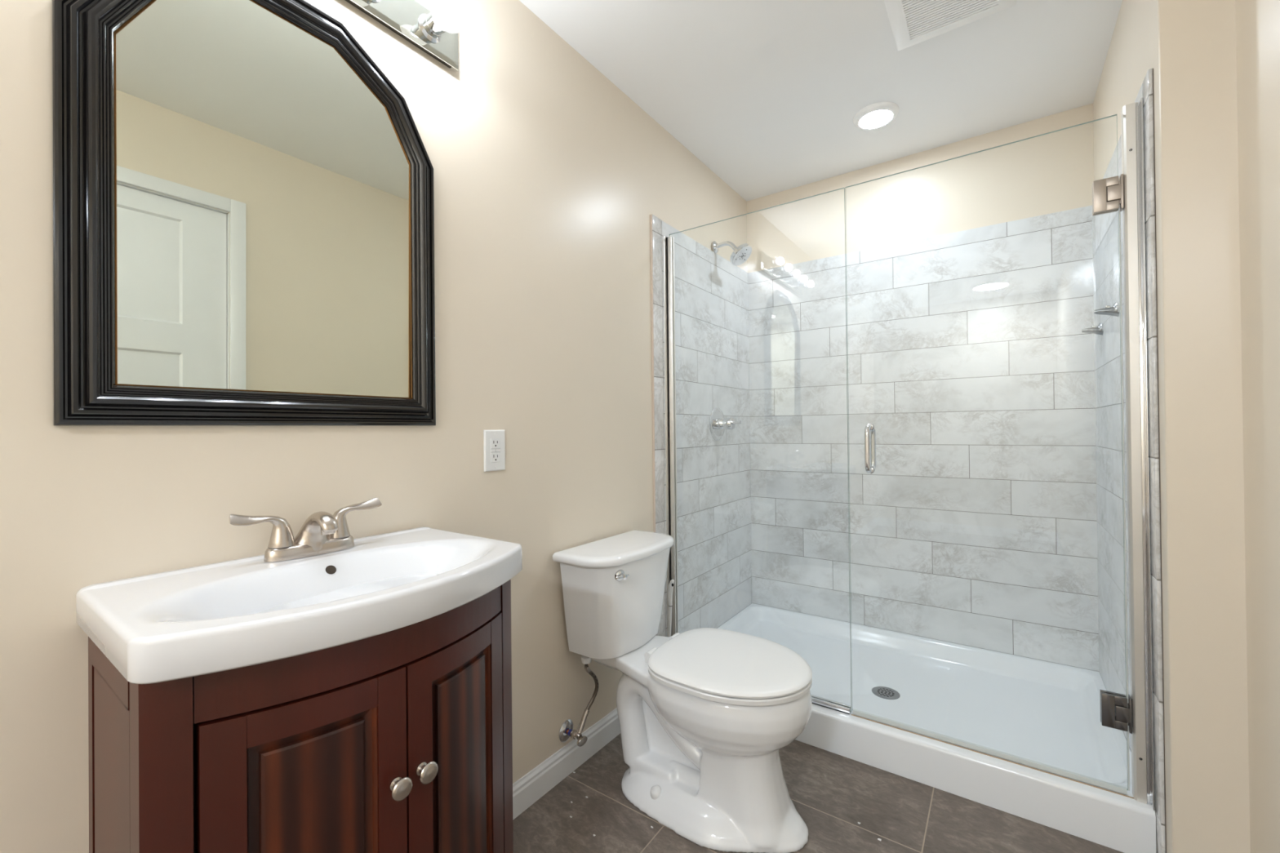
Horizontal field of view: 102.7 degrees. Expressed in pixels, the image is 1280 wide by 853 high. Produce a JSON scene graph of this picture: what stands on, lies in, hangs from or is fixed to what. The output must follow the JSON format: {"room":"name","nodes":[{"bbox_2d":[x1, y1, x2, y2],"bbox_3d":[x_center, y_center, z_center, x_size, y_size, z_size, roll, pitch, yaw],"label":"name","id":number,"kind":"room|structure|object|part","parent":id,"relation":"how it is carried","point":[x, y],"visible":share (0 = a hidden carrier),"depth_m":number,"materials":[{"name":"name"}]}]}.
{"room":"bathroom","nodes":[
{"label":"bathroom","id":0,"kind":"room"},
{"bbox_2d":[0,0,752,852],"bbox_3d":[-0.964,-0.076,0.784,0.130,2.442,5.611,-1,0,35],"label":"wall","id":1,"kind":"structure","parent":0,"point":[549,179],"depth_m":1.44,"materials":[{"name":"beige paint"}]},
{"bbox_2d":[51,0,435,425],"bbox_3d":[-0.703,-0.444,1.036,0.032,0.884,0.641,-1,0,35],"label":"wall mirror","id":2,"kind":"object","parent":1,"relation":"attached to","point":[243,197],"visible":1,"depth_m":0.96,"materials":[{"name":"black paint"}]},
{"bbox_2d":[345,0,466,70],"bbox_3d":[-0.662,-1.001,1.007,0.147,0.113,0.779,-1,0,35],"label":"vanity light","id":3,"kind":"object","parent":1,"relation":"attached to","point":[428,28],"visible":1,"depth_m":1.26,"materials":[{"name":"silver metal"}]},
{"bbox_2d":[368,0,381,2],"bbox_3d":[-0.597,-0.998,1.146,0.047,0.062,0.062,-1,0,35],"label":"socket","id":4,"kind":"object","parent":3,"relation":"attached to","point":[370,1],"depth_m":1.17,"materials":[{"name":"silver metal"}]},
{"bbox_2d":[417,8,448,43],"bbox_3d":[-0.509,-0.999,1.271,0.047,0.062,0.062,-1,0,35],"label":"socket","id":5,"kind":"object","parent":3,"relation":"attached to","point":[433,25],"depth_m":1.27,"materials":[{"name":"silver metal"}]},
{"bbox_3d":[-0.466,-0.999,1.240,0.096,0.079,0.079,-1,0,35],"label":"bulb","id":6,"kind":"part","parent":3,"relation":"part of","materials":[{"name":"white glass"}]},
{"bbox_2d":[483,430,505,471],"bbox_3d":[-0.413,0.068,1.459,0.007,0.117,0.073,-1,0,35],"label":"wall outlet","id":7,"kind":"object","parent":1,"relation":"attached to","point":[494,441],"visible":1,"depth_m":1.45,"materials":[{"name":"white plastic"}]},
{"bbox_2d":[490,438,500,462],"bbox_3d":[-0.411,0.068,1.458,0.002,0.067,0.033,-1,0,35],"label":"receptacle","id":8,"kind":"object","parent":7,"relation":"attached to","point":[495,442],"depth_m":1.46,"materials":[{"name":"white plastic"}]},
{"bbox_2d":[512,707,620,820],"bbox_3d":[-1.171,1.097,0.358,0.013,0.093,4.434,-1,0,35],"label":"baseboard","id":9,"kind":"structure","parent":1,"relation":"attached to","point":[543,778],"depth_m":1.65,"materials":[{"name":"white paint"}]},
{"bbox_2d":[558,655,598,746],"bbox_3d":[-0.191,0.893,1.688,0.087,0.286,0.133,-1,0,35],"label":"water supply valve","id":10,"kind":"object","parent":1,"relation":"attached to","point":[566,731],"visible":1,"depth_m":1.67,"materials":[{"name":"silver metal"}]},
{"bbox_3d":[-0.190,1.009,1.642,0.021,0.026,0.043,-1,0,35],"label":"valve handle","id":11,"kind":"part","parent":10,"relation":"part of","materials":[{"name":"silver metal"}]},
{"bbox_2d":[650,213,657,635],"bbox_3d":[0.057,0.082,2.126,0.008,1.934,0.004,-1,0,35],"label":"trim","id":12,"kind":"structure","parent":1,"relation":"attached to","point":[651,250],"depth_m":2.13,"materials":[{"name":"beige"}]},
{"bbox_2d":[652,214,666,636],"bbox_3d":[0.080,0.129,2.155,0.010,2.026,0.070,-1,0,35],"label":"trim","id":13,"kind":"structure","parent":1,"relation":"attached to","point":[656,222],"depth_m":2.15,"materials":[{"name":"stone"}]},
{"bbox_2d":[709,407,741,439],"bbox_3d":[0.443,-0.014,2.553,0.130,0.166,0.166,-1,0,35],"label":"shower valve","id":14,"kind":"object","parent":1,"relation":"attached to","point":[717,423],"visible":1,"depth_m":2.55,"materials":[{"name":"silver metal"}]},
{"bbox_3d":[0.447,-0.014,2.550,0.122,0.060,0.060,-1,0,35],"label":"lever handle","id":15,"kind":"part","parent":14,"relation":"part of","materials":[{"name":"silver metal"}]},
{"bbox_2d":[712,240,751,266],"bbox_3d":[0.460,-0.871,2.541,0.191,0.143,0.118,-1,0,35],"label":"shower","id":16,"kind":"object","parent":1,"relation":"attached to","point":[740,254],"visible":1,"depth_m":2.52,"materials":[{"name":"silver metal"}]},
{"bbox_3d":[0.432,-0.899,2.563,0.120,0.060,0.021,-1,0,35],"label":"arm","id":17,"kind":"part","parent":16,"relation":"part of","materials":[{"name":"silver metal"}]},
{"bbox_2d":[512,733,1123,852],"bbox_3d":[-0.237,1.184,0.273,1.876,0.100,5.611,-1,0,35],"label":"floor","id":18,"kind":"structure","parent":0,"point":[832,793],"depth_m":1.48,"materials":[{"name":"tile"}]},
{"bbox_2d":[88,579,513,852],"bbox_3d":[-0.523,0.724,0.919,0.434,0.832,0.583,-1,0,35],"label":"vanity cabinet","id":19,"kind":"object","parent":18,"relation":"on","point":[399,740],"visible":0.91,"depth_m":0.74,"materials":[{"name":"brown wood"}]},
{"bbox_3d":[-0.593,0.723,0.640,0.042,0.832,0.045,-1,0,35],"label":"corner post","id":20,"kind":"part","parent":19,"relation":"part of","materials":[{"name":"brown wood"}]},
{"bbox_2d":[75,526,522,684],"bbox_3d":[-0.525,0.303,0.918,0.442,0.109,0.604,-1,0,35],"label":"sink","id":21,"kind":"object","parent":19,"relation":"in","point":[198,620],"visible":0.98,"depth_m":0.79,"materials":[{"name":"white ceramic"}]},
{"bbox_2d":[229,497,382,562],"bbox_3d":[-0.632,0.205,1.005,0.122,0.096,0.271,-1,0,35],"label":"faucet","id":22,"kind":"object","parent":21,"relation":"on","point":[322,532],"visible":1,"depth_m":0.99,"materials":[{"name":"silver metal"}]},
{"bbox_3d":[-0.705,0.193,0.955,0.043,0.072,0.106,-1,0,35],"label":"lever handle","id":23,"kind":"part","parent":22,"relation":"part of","materials":[{"name":"silver metal"}]},
{"bbox_3d":[-0.655,0.241,1.021,0.056,0.024,0.160,-1,0,35],"label":"plate","id":24,"kind":"part","parent":22,"relation":"part of","materials":[{"name":"silver metal"}]},
{"bbox_3d":[-0.632,0.207,1.005,0.122,0.083,0.080,-1,0,35],"label":"spout","id":25,"kind":"part","parent":22,"relation":"part of","materials":[{"name":"silver metal"}]},
{"bbox_3d":[-0.610,0.193,1.090,0.043,0.072,0.106,-1,0,35],"label":"lever handle","id":26,"kind":"part","parent":22,"relation":"part of","materials":[{"name":"silver metal"}]},
{"bbox_3d":[-0.466,0.712,0.729,0.253,0.660,0.033,0,0,-40],"label":"cabinet door","id":27,"kind":"part","parent":19,"relation":"part of","materials":[{"name":"brown wood"}]},
{"bbox_3d":[-0.458,0.712,0.726,0.158,0.574,0.013,0,0,-40],"label":"panel","id":28,"kind":"part","parent":19,"relation":"part of","materials":[{"name":"brown wood"}]},
{"bbox_3d":[-0.370,0.555,0.787,0.027,0.032,0.032,-1,0,35],"label":"knob","id":29,"kind":"part","parent":19,"relation":"part of","materials":[{"name":"silver metal"}]},
{"bbox_3d":[-0.344,0.555,0.824,0.027,0.032,0.032,-1,0,35],"label":"knob","id":30,"kind":"part","parent":19,"relation":"part of","materials":[{"name":"silver metal"}]},
{"bbox_3d":[-0.324,0.712,0.932,0.033,0.660,0.256,-1,0,20],"label":"cabinet door","id":31,"kind":"part","parent":19,"relation":"part of","materials":[{"name":"brown wood"}]},
{"bbox_3d":[-0.318,0.712,0.926,0.013,0.574,0.161,-1,0,20],"label":"panel","id":32,"kind":"part","parent":19,"relation":"part of","materials":[{"name":"brown wood"}]},
{"bbox_3d":[-0.283,0.723,1.079,0.042,0.832,0.045,-1,0,35],"label":"corner post","id":33,"kind":"part","parent":19,"relation":"part of","materials":[{"name":"brown wood"}]},
{"bbox_2d":[667,578,674,637],"bbox_3d":[0.098,0.869,2.027,0.104,0.542,0.104,-1,0,35],"label":"toilet brush","id":34,"kind":"object","parent":18,"relation":"on","point":[672,581],"visible":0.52,"depth_m":2.00,"materials":[{"name":"white plastic"}]},
{"bbox_3d":[0.110,0.898,2.017,0.041,0.386,0.015,-1,0,35],"label":"rod","id":35,"kind":"part","parent":34,"relation":"part of","materials":[{"name":"white plastic"}]},
{"bbox_2d":[552,529,812,852],"bbox_3d":[0.158,0.767,1.599,0.740,0.741,0.460,-1,0,35],"label":"toilet","id":36,"kind":"object","parent":18,"relation":"on","point":[705,715],"visible":1,"depth_m":1.49,"materials":[{"name":"white ceramic"}]},
{"bbox_3d":[-0.053,0.414,1.747,0.232,0.029,0.460,-1,0,35],"label":"tank lid","id":37,"kind":"part","parent":36,"relation":"part of","materials":[{"name":"white ceramic"}]},
{"bbox_3d":[-0.052,0.588,1.753,0.211,0.320,0.418,-1,0,35],"label":"tank","id":38,"kind":"part","parent":36,"relation":"part of","materials":[{"name":"white ceramic"}]},
{"bbox_3d":[-0.061,0.462,1.577,0.056,0.036,0.042,0,0,-41],"label":"flush lever","id":39,"kind":"part","parent":36,"relation":"part of","materials":[{"name":"silver metal"}]},
{"bbox_3d":[0.272,0.712,1.518,0.460,0.015,0.400,-1,0,35],"label":"seat","id":40,"kind":"part","parent":36,"relation":"part of","materials":[{"name":"white plastic"}]},
{"bbox_3d":[0.272,0.692,1.519,0.460,0.016,0.400,-1,0,35],"label":"seat lid","id":41,"kind":"part","parent":36,"relation":"part of","materials":[{"name":"white plastic"}]},
{"bbox_2d":[717,603,1156,852],"bbox_3d":[0.984,1.066,2.120,1.486,0.131,0.925,-1,0,35],"label":"shower pan","id":42,"kind":"object","parent":18,"relation":"on","point":[1046,713],"visible":0.71,"depth_m":1.83,"materials":[{"name":"white plastic"}]},
{"bbox_2d":[662,187,851,715],"bbox_3d":[0.422,0.086,1.996,0.735,1.842,0.047,-1,0,35],"label":"glass panel","id":43,"kind":"object","parent":42,"relation":"on","point":[668,242],"visible":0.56,"depth_m":2.19,"materials":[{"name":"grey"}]},
{"bbox_2d":[1120,97,1155,810],"bbox_3d":[1.322,0.067,1.359,0.035,1.854,0.055,-1,0,35],"label":"post","id":44,"kind":"object","parent":42,"relation":"on","point":[1131,114],"visible":1,"depth_m":1.35,"materials":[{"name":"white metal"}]},
{"bbox_2d":[844,114,1132,795],"bbox_3d":[1.023,0.076,1.585,0.714,1.840,0.113,-1,0,35],"label":"door","id":45,"kind":"structure","parent":44,"relation":"attached to","point":[1108,193],"depth_m":1.40,"materials":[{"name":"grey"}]},
{"bbox_3d":[0.771,0.076,1.726,0.023,0.171,0.053,-1,0,35],"label":"pull handle","id":46,"kind":"part","parent":45,"relation":"part of","materials":[{"name":"silver metal"}]},
{"bbox_3d":[0.806,0.076,1.775,0.023,0.171,0.053,-1,0,35],"label":"pull handle","id":47,"kind":"part","parent":45,"relation":"part of","materials":[{"name":"silver metal"}]},
{"bbox_3d":[1.294,-0.633,1.393,0.034,0.092,0.031,-1,0,35],"label":"hinge plate","id":48,"kind":"part","parent":45,"relation":"part of","materials":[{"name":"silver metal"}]},
{"bbox_3d":[1.309,0.774,1.385,0.034,0.092,0.031,-1,0,35],"label":"hinge plate","id":49,"kind":"part","parent":45,"relation":"part of","materials":[{"name":"silver metal"}]},
{"bbox_3d":[1.331,0.066,1.352,0.011,1.854,0.054,-1,0,35],"label":"wall plate","id":50,"kind":"part","parent":44,"relation":"part of","materials":[{"name":"silver metal"}]},
{"bbox_2d":[519,0,1122,201],"bbox_3d":[-0.263,-1.358,0.288,1.876,0.100,5.611,-1,0,35],"label":"ceiling","id":51,"kind":"structure","parent":0,"point":[767,95],"depth_m":1.89,"materials":[{"name":"white paint"}]},
{"bbox_2d":[853,101,898,129],"bbox_3d":[0.991,-1.298,2.150,0.176,0.023,0.176,-1,0,35],"label":"recessed light","id":52,"kind":"object","parent":51,"relation":"in","point":[876,115],"visible":1,"depth_m":2.12,"materials":[{"name":"white plastic"}]},
{"bbox_2d":[884,0,1017,50],"bbox_3d":[0.934,-1.303,1.543,0.333,0.019,0.333,-1,0,35],"label":"ceiling vent","id":53,"kind":"object","parent":51,"relation":"in","point":[913,22],"visible":1,"depth_m":1.61,"materials":[{"name":"white plastic"}]},
{"bbox_2d":[901,0,998,39],"bbox_3d":[0.934,-1.298,1.543,0.241,0.004,0.236,-1,0,35],"label":"grille","id":54,"kind":"object","parent":53,"relation":"attached to","point":[920,19],"depth_m":1.60,"materials":[{"name":"white plastic"}]},
{"bbox_2d":[746,102,1098,671],"bbox_3d":[1.378,-0.091,2.486,1.756,2.442,0.130,-1,0,35],"label":"wall","id":55,"kind":"structure","parent":0,"point":[971,360],"depth_m":2.40,"materials":[{"name":"stone"}]},
{"bbox_2d":[1091,0,1279,852],"bbox_3d":[0.411,-0.097,-0.185,0.258,2.442,5.371,-1,0,35],"label":"wall","id":56,"kind":"structure","parent":0,"point":[1215,64],"depth_m":1.19,"materials":[{"name":"beige paint"}]},
{"bbox_2d":[1081,323,1103,335],"bbox_3d":[1.697,-0.361,1.917,0.062,0.051,0.040,-1,0,35],"label":"shelf bracket","id":57,"kind":"object","parent":56,"relation":"attached to","point":[1094,329],"visible":1,"depth_m":1.90,"materials":[{"name":"grey metal"}]},
{"bbox_2d":[1093,302,1119,316],"bbox_3d":[1.518,-0.376,1.664,0.062,0.051,0.040,-1,0,35],"label":"shelf bracket","id":58,"kind":"object","parent":56,"relation":"attached to","point":[1111,310],"visible":1,"depth_m":1.65,"materials":[{"name":"grey metal"}]},
{"bbox_2d":[1142,67,1166,852],"bbox_3d":[1.312,0.111,1.305,0.010,2.026,0.058,-1,0,35],"label":"trim","id":59,"kind":"structure","parent":56,"relation":"attached to","point":[1153,449],"depth_m":1.29,"materials":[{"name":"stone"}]}
]}

